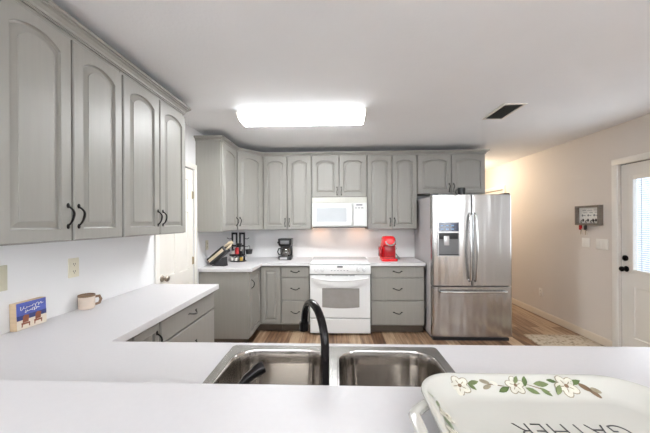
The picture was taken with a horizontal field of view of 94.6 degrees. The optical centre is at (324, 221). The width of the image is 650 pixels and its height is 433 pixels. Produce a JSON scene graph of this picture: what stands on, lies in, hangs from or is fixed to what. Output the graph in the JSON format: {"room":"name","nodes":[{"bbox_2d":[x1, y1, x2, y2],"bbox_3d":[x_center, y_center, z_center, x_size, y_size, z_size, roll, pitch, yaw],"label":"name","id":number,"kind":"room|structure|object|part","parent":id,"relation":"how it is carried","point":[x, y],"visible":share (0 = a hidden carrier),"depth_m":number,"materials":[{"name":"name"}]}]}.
{"room":"kitchen","nodes":[
{"label":"kitchen","id":0,"kind":"room"},
{"bbox_2d":[0,123,231,334],"bbox_3d":[-1.627,0.203,0.617,0.120,2.490,8.110,0,0,2],"label":"wall","id":1,"kind":"structure","parent":0,"point":[108,267],"depth_m":1.88,"materials":[{"name":"white paint"}]},
{"bbox_2d":[0,265,6,291],"bbox_3d":[-1.532,0.268,1.389,0.008,0.122,0.112,0,0,2],"label":"light switch","id":2,"kind":"object","parent":1,"relation":"attached to","point":[3,269],"visible":1,"depth_m":1.43,"materials":[{"name":"beige plastic"}]},
{"bbox_2d":[0,0,126,245],"bbox_3d":[-1.366,-0.444,1.448,0.340,1.076,0.738,0,0,2],"label":"upper cabinet","id":3,"kind":"object","parent":1,"relation":"attached to","point":[61,83],"visible":1,"depth_m":1.38,"materials":[{"name":"grey paint"}]},
{"bbox_3d":[-1.249,-0.402,1.294,0.020,0.982,0.336,0,0,2],"label":"door","id":4,"kind":"part","parent":3,"relation":"part of","materials":[{"name":"grey paint"}]},
{"bbox_3d":[-1.214,-0.029,1.436,0.038,0.126,0.018,0,0,2],"label":"handle","id":5,"kind":"part","parent":3,"relation":"part of","materials":[{"name":"black metal"}]},
{"bbox_3d":[-1.374,-0.950,1.448,0.329,0.064,0.738,0,0,2],"label":"crown molding","id":6,"kind":"part","parent":3,"relation":"part of","materials":[{"name":"grey paint"}]},
{"bbox_3d":[-1.211,-0.029,1.496,0.038,0.126,0.018,0,0,2],"label":"handle","id":7,"kind":"part","parent":3,"relation":"part of","materials":[{"name":"black metal"}]},
{"bbox_3d":[-1.236,-0.402,1.639,0.020,0.982,0.336,0,0,2],"label":"door","id":8,"kind":"part","parent":3,"relation":"part of","materials":[{"name":"grey paint"}]},
{"bbox_2d":[68,257,78,277],"bbox_3d":[-1.516,0.276,1.811,0.009,0.116,0.072,0,0,2],"label":"wall outlet","id":9,"kind":"object","parent":1,"relation":"attached to","point":[73,263],"visible":1,"depth_m":1.80,"materials":[{"name":"beige plastic"}]},
{"bbox_2d":[119,60,190,236],"bbox_3d":[-1.337,-0.444,2.219,0.340,1.076,0.802,0,0,2],"label":"upper cabinet","id":10,"kind":"object","parent":1,"relation":"attached to","point":[153,121],"visible":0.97,"depth_m":2.09,"materials":[{"name":"grey paint"}]},
{"bbox_3d":[-1.222,-0.402,2.002,0.020,0.982,0.368,0,0,2],"label":"door","id":11,"kind":"part","parent":10,"relation":"part of","materials":[{"name":"grey paint"}]},
{"bbox_3d":[-1.345,-0.950,2.219,0.329,0.064,0.802,0,0,2],"label":"crown molding","id":12,"kind":"part","parent":10,"relation":"part of","materials":[{"name":"grey paint"}]},
{"bbox_3d":[-1.186,-0.029,2.160,0.038,0.126,0.018,0,0,2],"label":"handle","id":13,"kind":"part","parent":10,"relation":"part of","materials":[{"name":"black metal"}]},
{"bbox_3d":[-1.184,-0.029,2.220,0.038,0.126,0.018,0,0,2],"label":"handle","id":14,"kind":"part","parent":10,"relation":"part of","materials":[{"name":"black metal"}]},
{"bbox_3d":[-1.208,-0.402,2.380,0.020,0.982,0.368,0,0,2],"label":"door","id":15,"kind":"part","parent":10,"relation":"part of","materials":[{"name":"grey paint"}]},
{"bbox_2d":[154,161,197,283],"bbox_3d":[-1.466,0.403,3.008,0.016,2.088,0.786,0,0,2],"label":"trim","id":16,"kind":"structure","parent":1,"relation":"attached to","point":[187,164],"depth_m":3.34,"materials":[{"name":"white paint"}]},
{"bbox_2d":[160,168,193,283],"bbox_3d":[-1.465,0.432,3.009,0.102,2.018,0.664,0,0,2],"label":"door","id":17,"kind":"structure","parent":1,"relation":"in","point":[176,250],"depth_m":3.09,"materials":[{"name":"white paint"}]},
{"bbox_3d":[-1.457,0.516,2.738,0.066,0.064,0.064,0,0,2],"label":"knob","id":18,"kind":"part","parent":17,"relation":"part of","materials":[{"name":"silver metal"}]},
{"bbox_2d":[194,135,238,231],"bbox_3d":[-1.284,-0.428,3.622,0.340,1.076,0.563,0,0,2],"label":"upper cabinet","id":19,"kind":"object","parent":1,"relation":"attached to","point":[216,155],"visible":1,"depth_m":3.39,"materials":[{"name":"grey paint"}]},
{"bbox_3d":[-1.292,-0.939,3.622,0.329,0.054,0.563,0,0,2],"label":"crown molding","id":20,"kind":"part","parent":19,"relation":"part of","materials":[{"name":"grey paint"}]},
{"bbox_3d":[-1.160,-0.402,3.639,0.020,1.016,0.490,0,0,2],"label":"door","id":21,"kind":"part","parent":19,"relation":"part of","materials":[{"name":"grey paint"}]},
{"bbox_2d":[236,147,263,229],"bbox_3d":[-1.144,-0.428,4.208,0.573,1.076,0.651,0,0,2],"label":"upper cabinet","id":22,"kind":"object","parent":1,"relation":"attached to","point":[250,198],"visible":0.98,"depth_m":4.05,"materials":[{"name":"grey paint"}]},
{"bbox_3d":[-1.004,-0.940,4.048,0.046,0.054,0.432,0,0,41],"label":"crown molding","id":23,"kind":"part","parent":22,"relation":"part of","materials":[{"name":"grey paint"}]},
{"bbox_2d":[231,196,429,257],"bbox_3d":[0.439,0.193,4.537,3.710,2.490,0.120,0,0,2],"label":"wall","id":24,"kind":"structure","parent":0,"point":[315,242],"depth_m":4.49,"materials":[{"name":"white paint"}]},
{"bbox_2d":[263,152,312,229],"bbox_3d":[-0.529,-0.432,4.333,0.691,1.076,0.354,0,0,2],"label":"upper cabinet","id":25,"kind":"object","parent":24,"relation":"attached to","point":[287,176],"visible":0.99,"depth_m":4.20,"materials":[{"name":"grey paint"}]},
{"bbox_3d":[-0.698,-0.405,4.210,0.330,1.016,0.020,0,0,2],"label":"door","id":26,"kind":"part","parent":25,"relation":"part of","materials":[{"name":"grey paint"}]},
{"bbox_3d":[-0.537,-0.943,4.190,0.691,0.054,0.046,0,0,2],"label":"crown molding","id":27,"kind":"part","parent":25,"relation":"part of","materials":[{"name":"grey paint"}]},
{"bbox_3d":[-0.360,-0.406,4.197,0.330,1.016,0.020,0,0,2],"label":"door","id":28,"kind":"part","parent":25,"relation":"part of","materials":[{"name":"grey paint"}]},
{"bbox_2d":[311,151,366,197],"bbox_3d":[0.200,-0.659,4.306,0.768,0.628,0.354,0,0,2],"label":"upper cabinet","id":29,"kind":"object","parent":24,"relation":"attached to","point":[338,173],"visible":0.99,"depth_m":4.17,"materials":[{"name":"grey paint"}]},
{"bbox_3d":[0.005,-0.632,4.183,0.374,0.568,0.020,0,0,2],"label":"door","id":30,"kind":"part","parent":29,"relation":"part of","materials":[{"name":"grey paint"}]},
{"bbox_3d":[0.194,-0.946,4.162,0.768,0.054,0.046,0,0,2],"label":"crown molding","id":31,"kind":"part","parent":29,"relation":"part of","materials":[{"name":"grey paint"}]},
{"bbox_2d":[312,197,366,227],"bbox_3d":[0.203,-0.129,4.265,0.754,0.419,0.437,0,0,2],"label":"microwave","id":32,"kind":"object","parent":29,"relation":"attached to","point":[327,212],"visible":1,"depth_m":4.09,"materials":[{"name":"white plastic"}]},
{"bbox_3d":[0.100,-0.102,4.100,0.558,0.314,0.022,0,0,2],"label":"door","id":33,"kind":"part","parent":32,"relation":"part of","materials":[{"name":"white plastic"}]},
{"bbox_3d":[0.205,0.072,4.295,0.734,0.012,0.360,0,0,2],"label":"plate","id":34,"kind":"part","parent":32,"relation":"part of","materials":[{"name":"grey plastic"}]},
{"bbox_3d":[0.363,-0.100,4.062,0.018,0.282,0.044,0,0,2],"label":"door handle","id":35,"kind":"part","parent":32,"relation":"part of","materials":[{"name":"white plastic"}]},
{"bbox_3d":[0.477,-0.104,4.086,0.188,0.314,0.022,0,0,2],"label":"control panel","id":36,"kind":"part","parent":32,"relation":"part of","materials":[{"name":"white plastic"}]},
{"bbox_3d":[0.387,-0.634,4.168,0.374,0.568,0.020,0,0,2],"label":"door","id":37,"kind":"part","parent":29,"relation":"part of","materials":[{"name":"grey paint"}]},
{"bbox_2d":[365,150,417,228],"bbox_3d":[0.931,-0.439,4.278,0.688,1.076,0.354,0,0,2],"label":"upper cabinet","id":38,"kind":"object","parent":24,"relation":"attached to","point":[391,175],"visible":0.99,"depth_m":4.14,"materials":[{"name":"grey paint"}]},
{"bbox_3d":[0.755,-0.412,4.154,0.334,1.016,0.020,0,0,2],"label":"door","id":39,"kind":"part","parent":38,"relation":"part of","materials":[{"name":"grey paint"}]},
{"bbox_3d":[0.923,-0.950,4.135,0.688,0.054,0.046,0,0,2],"label":"crown molding","id":40,"kind":"part","parent":38,"relation":"part of","materials":[{"name":"grey paint"}]},
{"bbox_3d":[1.097,-0.413,4.141,0.334,1.016,0.020,0,0,2],"label":"door","id":41,"kind":"part","parent":38,"relation":"part of","materials":[{"name":"grey paint"}]},
{"bbox_2d":[417,149,489,195],"bbox_3d":[1.758,-0.684,4.246,0.966,0.594,0.354,0,0,2],"label":"upper cabinet","id":42,"kind":"object","parent":24,"relation":"attached to","point":[440,172],"visible":0.98,"depth_m":4.11,"materials":[{"name":"grey paint"}]},
{"bbox_3d":[1.502,-0.656,4.126,0.450,0.534,0.020,0,0,2],"label":"door","id":43,"kind":"part","parent":42,"relation":"part of","materials":[{"name":"grey paint"}]},
{"bbox_3d":[1.757,-0.954,4.252,0.966,0.054,0.343,0,0,2],"label":"crown molding","id":44,"kind":"part","parent":42,"relation":"part of","materials":[{"name":"grey paint"}]},
{"bbox_3d":[1.959,-0.659,4.108,0.450,0.534,0.020,0,0,2],"label":"door","id":45,"kind":"part","parent":42,"relation":"part of","materials":[{"name":"grey paint"}]},
{"bbox_2d":[51,0,649,169],"bbox_3d":[0.812,-1.104,1.820,4.915,0.100,10.940,0,0,2],"label":"ceiling","id":46,"kind":"structure","parent":0,"point":[426,74],"depth_m":2.00,"materials":[{"name":"paint"}]},
{"bbox_2d":[236,108,366,126],"bbox_3d":[-0.220,-1.007,2.940,1.216,0.082,0.337,0,0,2],"label":"ceiling light","id":47,"kind":"object","parent":46,"relation":"attached to","point":[333,116],"visible":1,"depth_m":2.82,"materials":[{"name":"white plastic"}]},
{"bbox_2d":[482,103,527,119],"bbox_3d":[1.705,-1.051,2.872,0.210,0.014,0.410,0,0,2],"label":"ceiling vent","id":48,"kind":"object","parent":46,"relation":"in","point":[506,109],"visible":1,"depth_m":2.84,"materials":[{"name":"grey metal"}]},
{"bbox_2d":[247,303,605,346],"bbox_3d":[0.825,1.486,1.820,4.915,0.100,10.940,0,0,2],"label":"floor","id":49,"kind":"structure","parent":0,"point":[524,321],"depth_m":3.77,"materials":[{"name":"brown wood"}]},
{"bbox_2d":[126,323,162,341],"bbox_3d":[-1.228,1.010,1.547,0.595,0.872,0.425,0,0,2],"label":"base cabinet","id":50,"kind":"object","parent":49,"relation":"on","point":[151,334],"visible":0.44,"depth_m":1.66,"materials":[{"name":"grey paint"}]},
{"bbox_2d":[159,292,213,341],"bbox_3d":[-1.207,1.010,2.152,0.591,0.872,0.775,0,0,2],"label":"base cabinet","id":51,"kind":"object","parent":49,"relation":"on","point":[195,322],"visible":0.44,"depth_m":2.14,"materials":[{"name":"grey paint"}]},
{"bbox_3d":[-0.955,0.873,2.142,0.020,0.288,0.766,0,0,2],"label":"drawer","id":52,"kind":"part","parent":51,"relation":"part of","materials":[{"name":"grey paint"}]},
{"bbox_2d":[199,266,281,342],"bbox_3d":[-1.001,1.009,3.982,0.860,0.872,1.092,0,0,2],"label":"base cabinet","id":53,"kind":"object","parent":49,"relation":"on","point":[245,303],"visible":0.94,"depth_m":3.44,"materials":[{"name":"grey paint"}]},
{"bbox_3d":[-0.858,0.954,3.671,0.020,0.744,0.458,0,0,2],"label":"door","id":54,"kind":"part","parent":53,"relation":"part of","materials":[{"name":"grey paint"}]},
{"bbox_2d":[198,257,312,271],"bbox_3d":[-0.815,0.549,3.966,1.240,0.040,1.112,0,0,2],"label":"countertop","id":55,"kind":"structure","parent":53,"relation":"on","point":[251,264],"depth_m":3.86,"materials":[{"name":"white stone"}]},
{"bbox_2d":[207,246,229,265],"bbox_3d":[-1.294,0.408,3.644,0.273,0.246,0.103,0,0,15],"label":"knife block","id":56,"kind":"object","parent":55,"relation":"on","point":[217,258],"visible":0.91,"depth_m":3.60,"materials":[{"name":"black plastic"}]},
{"bbox_3d":[-1.310,0.403,3.597,0.216,0.175,0.004,0,0,15],"label":"panel","id":57,"kind":"part","parent":56,"relation":"part of","materials":[{"name":"wood"}]},
{"bbox_2d":[227,232,248,261],"bbox_3d":[-1.174,0.336,4.061,0.232,0.389,0.235,0,0,-44],"label":"spice rack","id":58,"kind":"object","parent":55,"relation":"on","point":[232,233],"visible":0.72,"depth_m":4.06,"materials":[{"name":"black plastic"}]},
{"bbox_3d":[-1.227,0.329,4.070,0.080,0.374,0.016,0,0,2],"label":"post","id":59,"kind":"part","parent":58,"relation":"part of","materials":[{"name":"black plastic"}]},
{"bbox_2d":[229,254,245,255],"bbox_3d":[-1.174,0.441,4.061,0.196,0.028,0.133,0,0,2],"label":"shelf","id":60,"kind":"object","parent":58,"relation":"attached to","point":[229,254],"depth_m":4.00,"materials":[{"name":"black metal"}]},
{"bbox_3d":[-1.123,0.328,4.066,0.080,0.374,0.016,0,0,2],"label":"post","id":61,"kind":"part","parent":58,"relation":"part of","materials":[{"name":"black plastic"}]},
{"bbox_2d":[245,246,252,253],"bbox_3d":[-1.023,0.375,4.043,0.100,0.108,0.100,0,0,2],"label":"measuring cup","id":62,"kind":"object","parent":58,"relation":"hanging from","point":[248,251],"visible":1,"depth_m":4.01,"materials":[{"name":"black plastic"}]},
{"bbox_2d":[277,238,292,259],"bbox_3d":[-0.570,0.379,4.227,0.222,0.297,0.205,0,0,2],"label":"coffee maker","id":63,"kind":"object","parent":55,"relation":"on","point":[286,244],"visible":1,"depth_m":4.14,"materials":[{"name":"black plastic"}]},
{"bbox_3d":[-0.707,0.954,3.912,0.253,0.744,0.020,0,0,2],"label":"door","id":64,"kind":"part","parent":53,"relation":"part of","materials":[{"name":"grey paint"}]},
{"bbox_2d":[281,266,309,330],"bbox_3d":[-0.375,1.006,4.180,0.370,0.872,0.648,0,0,2],"label":"base cabinet","id":65,"kind":"object","parent":49,"relation":"on","point":[295,280],"visible":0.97,"depth_m":3.89,"materials":[{"name":"grey paint"}]},
{"bbox_3d":[-0.385,1.174,3.900,0.361,0.300,0.020,0,0,2],"label":"drawer","id":66,"kind":"part","parent":65,"relation":"part of","materials":[{"name":"grey paint"}]},
{"bbox_3d":[-0.386,0.870,3.900,0.361,0.288,0.020,0,0,2],"label":"drawer","id":67,"kind":"part","parent":65,"relation":"part of","materials":[{"name":"grey paint"}]},
{"bbox_3d":[-0.387,0.648,3.900,0.361,0.136,0.020,0,0,2],"label":"drawer","id":68,"kind":"part","parent":65,"relation":"part of","materials":[{"name":"grey paint"}]},
{"bbox_2d":[310,257,370,333],"bbox_3d":[0.203,0.978,4.099,0.771,0.921,0.730,0,0,2],"label":"range","id":69,"kind":"object","parent":49,"relation":"on","point":[340,286],"visible":0.99,"depth_m":3.80,"materials":[{"name":"white metal"}]},
{"bbox_3d":[0.192,0.944,3.818,0.763,0.546,0.040,0,0,2],"label":"oven door","id":70,"kind":"part","parent":69,"relation":"part of","materials":[{"name":"white metal"}]},
{"bbox_3d":[0.189,0.722,3.765,0.710,0.052,0.062,0,0,2],"label":"door handle","id":71,"kind":"part","parent":69,"relation":"part of","materials":[{"name":"white metal"}]},
{"bbox_2d":[310,257,369,263],"bbox_3d":[0.202,0.529,4.133,0.771,0.019,0.660,0,0,2],"label":"cooktop","id":72,"kind":"object","parent":69,"relation":"in","point":[316,260],"depth_m":4.05,"materials":[{"name":"white glass"}]},
{"bbox_3d":[0.194,1.319,3.820,0.763,0.184,0.040,0,0,2],"label":"storage drawer","id":73,"kind":"part","parent":69,"relation":"part of","materials":[{"name":"white metal"}]},
{"bbox_3d":[0.190,0.602,3.814,0.771,0.114,0.048,0,0,2],"label":"control panel","id":74,"kind":"part","parent":69,"relation":"part of","materials":[{"name":"white ceramic"}]},
{"bbox_2d":[370,266,423,331],"bbox_3d":[0.942,0.999,4.130,0.683,0.872,0.648,0,0,2],"label":"base cabinet","id":75,"kind":"object","parent":49,"relation":"on","point":[396,292],"visible":0.99,"depth_m":3.84,"materials":[{"name":"grey paint"}]},
{"bbox_2d":[366,257,425,265],"bbox_3d":[0.940,0.540,4.134,0.696,0.040,0.642,0,0,2],"label":"countertop","id":76,"kind":"structure","parent":75,"relation":"on","point":[374,261],"depth_m":3.85,"materials":[{"name":"white stone"}]},
{"bbox_2d":[378,236,399,261],"bbox_3d":[0.883,0.354,4.161,0.310,0.332,0.460,0,0,-4],"label":"coffee machine","id":77,"kind":"object","parent":76,"relation":"on","point":[386,250],"visible":1,"depth_m":3.99,"materials":[{"name":"red plastic"}]},
{"bbox_3d":[0.745,0.398,4.059,0.022,0.135,0.150,0,0,-4],"label":"water tank","id":78,"kind":"part","parent":77,"relation":"part of","materials":[{"name":"red plastic"}]},
{"bbox_3d":[0.932,1.167,3.850,0.674,0.300,0.020,0,0,2],"label":"drawer","id":79,"kind":"part","parent":75,"relation":"part of","materials":[{"name":"grey paint"}]},
{"bbox_3d":[0.930,0.863,3.850,0.674,0.288,0.020,0,0,2],"label":"drawer","id":80,"kind":"part","parent":75,"relation":"part of","materials":[{"name":"grey paint"}]},
{"bbox_3d":[0.929,0.641,3.850,0.674,0.136,0.020,0,0,2],"label":"drawer","id":81,"kind":"part","parent":75,"relation":"part of","materials":[{"name":"grey paint"}]},
{"bbox_2d":[414,193,511,340],"bbox_3d":[1.772,0.543,3.959,0.941,1.776,0.904,0,0,2],"label":"refrigerator","id":82,"kind":"object","parent":49,"relation":"on","point":[463,242],"visible":1,"depth_m":3.58,"materials":[{"name":"grey metal"}]},
{"bbox_3d":[1.518,0.218,3.625,0.463,1.092,0.080,0,0,2],"label":"door","id":83,"kind":"part","parent":82,"relation":"part of","materials":[{"name":"silver metal"}]},
{"bbox_2d":[455,187,465,194],"bbox_3d":[1.692,-0.371,3.732,0.111,0.108,0.090,0,0,-31],"label":"mug","id":84,"kind":"object","parent":82,"relation":"on","point":[461,191],"visible":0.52,"depth_m":3.70,"materials":[{"name":"black ceramic"}]},
{"bbox_3d":[1.719,0.302,3.549,0.028,0.831,0.080,0,0,8],"label":"handle","id":85,"kind":"part","parent":82,"relation":"part of","materials":[{"name":"silver metal"}]},
{"bbox_3d":[1.762,1.074,3.616,0.941,0.595,0.080,0,0,2],"label":"freezer drawer","id":86,"kind":"part","parent":82,"relation":"part of","materials":[{"name":"silver metal"}]},
{"bbox_3d":[1.758,0.828,3.549,0.796,0.025,0.072,0,0,2],"label":"handle","id":87,"kind":"part","parent":82,"relation":"part of","materials":[{"name":"silver metal"}]},
{"bbox_3d":[1.786,0.301,3.546,0.028,0.831,0.080,0,0,-4],"label":"handle","id":88,"kind":"part","parent":82,"relation":"part of","materials":[{"name":"silver metal"}]},
{"bbox_3d":[1.992,0.216,3.607,0.472,1.092,0.080,0,0,2],"label":"door","id":89,"kind":"part","parent":82,"relation":"part of","materials":[{"name":"silver metal"}]},
{"bbox_2d":[523,334,604,346],"bbox_3d":[2.820,1.422,3.175,0.710,0.008,1.200,0,0,3],"label":"doormat","id":90,"kind":"object","parent":49,"relation":"on","point":[542,340],"visible":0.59,"depth_m":3.59,"materials":[{"name":"beige fabric"}]},
{"bbox_3d":[0.321,1.002,0.949,2.540,0.872,0.677,0,0,2],"label":"cabinet","id":91,"kind":"object","parent":49,"relation":"on","visible":0},
{"bbox_2d":[0,284,649,387],"bbox_3d":[0.068,0.545,1.569,3.188,0.040,1.912,0,0,2],"label":"countertop","id":92,"kind":"structure","parent":91,"relation":"on","point":[90,345],"depth_m":1.21,"materials":[{"name":"white laminate"}]},
{"bbox_2d":[9,297,46,331],"bbox_3d":[-1.509,0.466,1.528,0.040,0.135,0.152,0,0,2],"label":"block","id":93,"kind":"object","parent":92,"relation":"on","point":[25,314],"visible":1,"depth_m":1.50,"materials":[{"name":"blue wood"}]},
{"bbox_2d":[77,293,101,309],"bbox_3d":[-1.464,0.488,1.859,0.095,0.087,0.113,0,0,2],"label":"mug","id":94,"kind":"object","parent":92,"relation":"on","point":[86,301],"visible":1,"depth_m":1.82,"materials":[{"name":"beige ceramic"}]},
{"bbox_3d":[-1.430,0.490,1.894,0.018,0.065,0.043,0,0,31],"label":"handle","id":95,"kind":"part","parent":94,"relation":"part of","materials":[{"name":"brown ceramic"}]},
{"bbox_2d":[299,299,328,384],"bbox_3d":[-0.022,0.370,0.821,0.109,0.298,0.278,0,0,-37],"label":"faucet","id":96,"kind":"object","parent":92,"relation":"on","point":[303,324],"visible":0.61,"depth_m":0.76,"materials":[{"name":"black metal"}]},
{"bbox_2d":[203,345,455,386],"bbox_3d":[0.025,0.617,0.978,0.844,0.196,0.556,0,0,2],"label":"sink","id":97,"kind":"object","parent":92,"relation":"in","point":[284,365],"visible":0.34,"depth_m":1.20,"materials":[{"name":"silver metal"}]},
{"bbox_2d":[238,361,265,383],"bbox_3d":[-0.205,0.446,0.776,0.108,0.149,0.048,0,0,-30],"label":"sprayer","id":98,"kind":"object","parent":97,"relation":"on","point":[258,369],"visible":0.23,"depth_m":0.78,"materials":[{"name":"black plastic"}]},
{"bbox_3d":[-0.177,0.618,1.016,0.384,0.196,0.436,0,0,2],"label":"bowl","id":99,"kind":"part","parent":97,"relation":"part of","materials":[{"name":"silver metal"}]},
{"bbox_3d":[0.230,0.616,1.000,0.384,0.196,0.436,0,0,2],"label":"bowl","id":100,"kind":"part","parent":97,"relation":"part of","materials":[{"name":"silver metal"}]},
{"bbox_2d":[485,114,649,346],"bbox_3d":[3.214,0.179,1.729,0.120,2.490,10.700,0,0,2],"label":"wall","id":101,"kind":"structure","parent":0,"point":[545,187],"depth_m":3.98,"materials":[{"name":"beige paint"}]},
{"bbox_2d":[485,190,502,193],"bbox_3d":[3.362,0.408,5.917,0.035,2.018,0.752,0,0,2],"label":"door","id":102,"kind":"structure","parent":101,"relation":"in","point":[500,191],"depth_m":5.84,"materials":[{"name":"white paint"}]},
{"bbox_2d":[485,185,504,192],"bbox_3d":[3.306,0.376,5.919,0.016,2.096,0.892,0,0,2],"label":"trim","id":103,"kind":"structure","parent":101,"relation":"attached to","point":[503,186],"depth_m":5.75,"materials":[{"name":"white paint"}]},
{"bbox_2d":[512,298,611,346],"bbox_3d":[3.255,1.380,4.411,0.013,0.088,2.124,0,0,2],"label":"baseboard","id":104,"kind":"structure","parent":101,"relation":"attached to","point":[601,340],"depth_m":4.00,"materials":[{"name":"beige paint"}]},
{"bbox_2d":[582,238,589,246],"bbox_3d":[3.225,0.254,3.712,0.008,0.112,0.112,0,0,2],"label":"light switch","id":105,"kind":"object","parent":101,"relation":"attached to","point":[585,241],"visible":1,"depth_m":3.71,"materials":[{"name":"white plastic"}]},
{"bbox_2d":[575,205,602,224],"bbox_3d":[3.200,-0.081,3.646,0.050,0.236,0.352,0,0,2],"label":"key holder","id":106,"kind":"object","parent":101,"relation":"attached to","point":[590,214],"visible":1,"depth_m":3.64,"materials":[{"name":"grey wood"}]},
{"bbox_2d":[596,239,608,249],"bbox_3d":[3.216,0.258,3.482,0.008,0.122,0.160,0,0,2],"label":"light switch","id":107,"kind":"object","parent":101,"relation":"attached to","point":[603,244],"visible":1,"depth_m":3.47,"materials":[{"name":"white plastic"}]},
{"bbox_2d":[611,152,649,346],"bbox_3d":[3.188,0.368,2.827,0.016,2.113,1.044,0,0,2],"label":"trim","id":108,"kind":"structure","parent":101,"relation":"attached to","point":[614,163],"depth_m":3.30,"materials":[{"name":"white paint"}]},
{"bbox_2d":[619,159,649,346],"bbox_3d":[3.209,0.398,2.826,0.110,2.041,0.911,0,0,2],"label":"door","id":109,"kind":"structure","parent":101,"relation":"in","point":[635,283],"depth_m":3.14,"materials":[{"name":"white paint"}]},
{"bbox_3d":[3.203,0.503,3.219,0.066,0.064,0.064,0,0,2],"label":"knob","id":110,"kind":"part","parent":109,"relation":"part of","materials":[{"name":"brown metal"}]},
{"bbox_3d":[3.215,0.028,2.826,0.016,1.030,0.710,0,0,2],"label":"glass frame","id":111,"kind":"part","parent":109,"relation":"part of","materials":[{"name":"white paint"}]},
{"bbox_3d":[3.245,0.028,3.075,0.008,0.950,0.007,0,0,2],"label":"blind cord","id":112,"kind":"part","parent":109,"relation":"part of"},
{"bbox_2d":[636,178,649,271],"bbox_3d":[3.249,0.030,2.825,0.020,0.937,0.622,0,0,2],"label":"blind","id":113,"kind":"object","parent":109,"relation":"attached to","point":[641,225],"depth_m":3.07,"materials":[{"name":"white plastic"}]},
{"bbox_3d":[0.041,0.926,0.555,3.210,1.028,0.112,0,0,2],"label":"wall","id":114,"kind":"structure","parent":0,"visible":0},
{"bbox_2d":[0,380,440,432],"bbox_3d":[0.055,0.390,0.439,3.248,0.040,0.482,0,0,2],"label":"bar","id":115,"kind":"object","parent":114,"relation":"on","point":[25,406],"visible":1,"depth_m":0.60,"materials":[{"name":"white laminate"}]},
{"bbox_2d":[408,373,649,432],"bbox_3d":[0.417,0.349,0.484,0.541,0.037,0.344,0,0,2],"label":"serving tray","id":116,"kind":"object","parent":115,"relation":"on","point":[457,402],"visible":1,"depth_m":0.59,"materials":[{"name":"ceramic"}]},
{"bbox_3d":[0.181,0.345,0.493,0.068,0.021,0.206,0,0,2],"label":"tray handle","id":117,"kind":"part","parent":116,"relation":"part of","materials":[{"name":"ceramic"}]}
]}

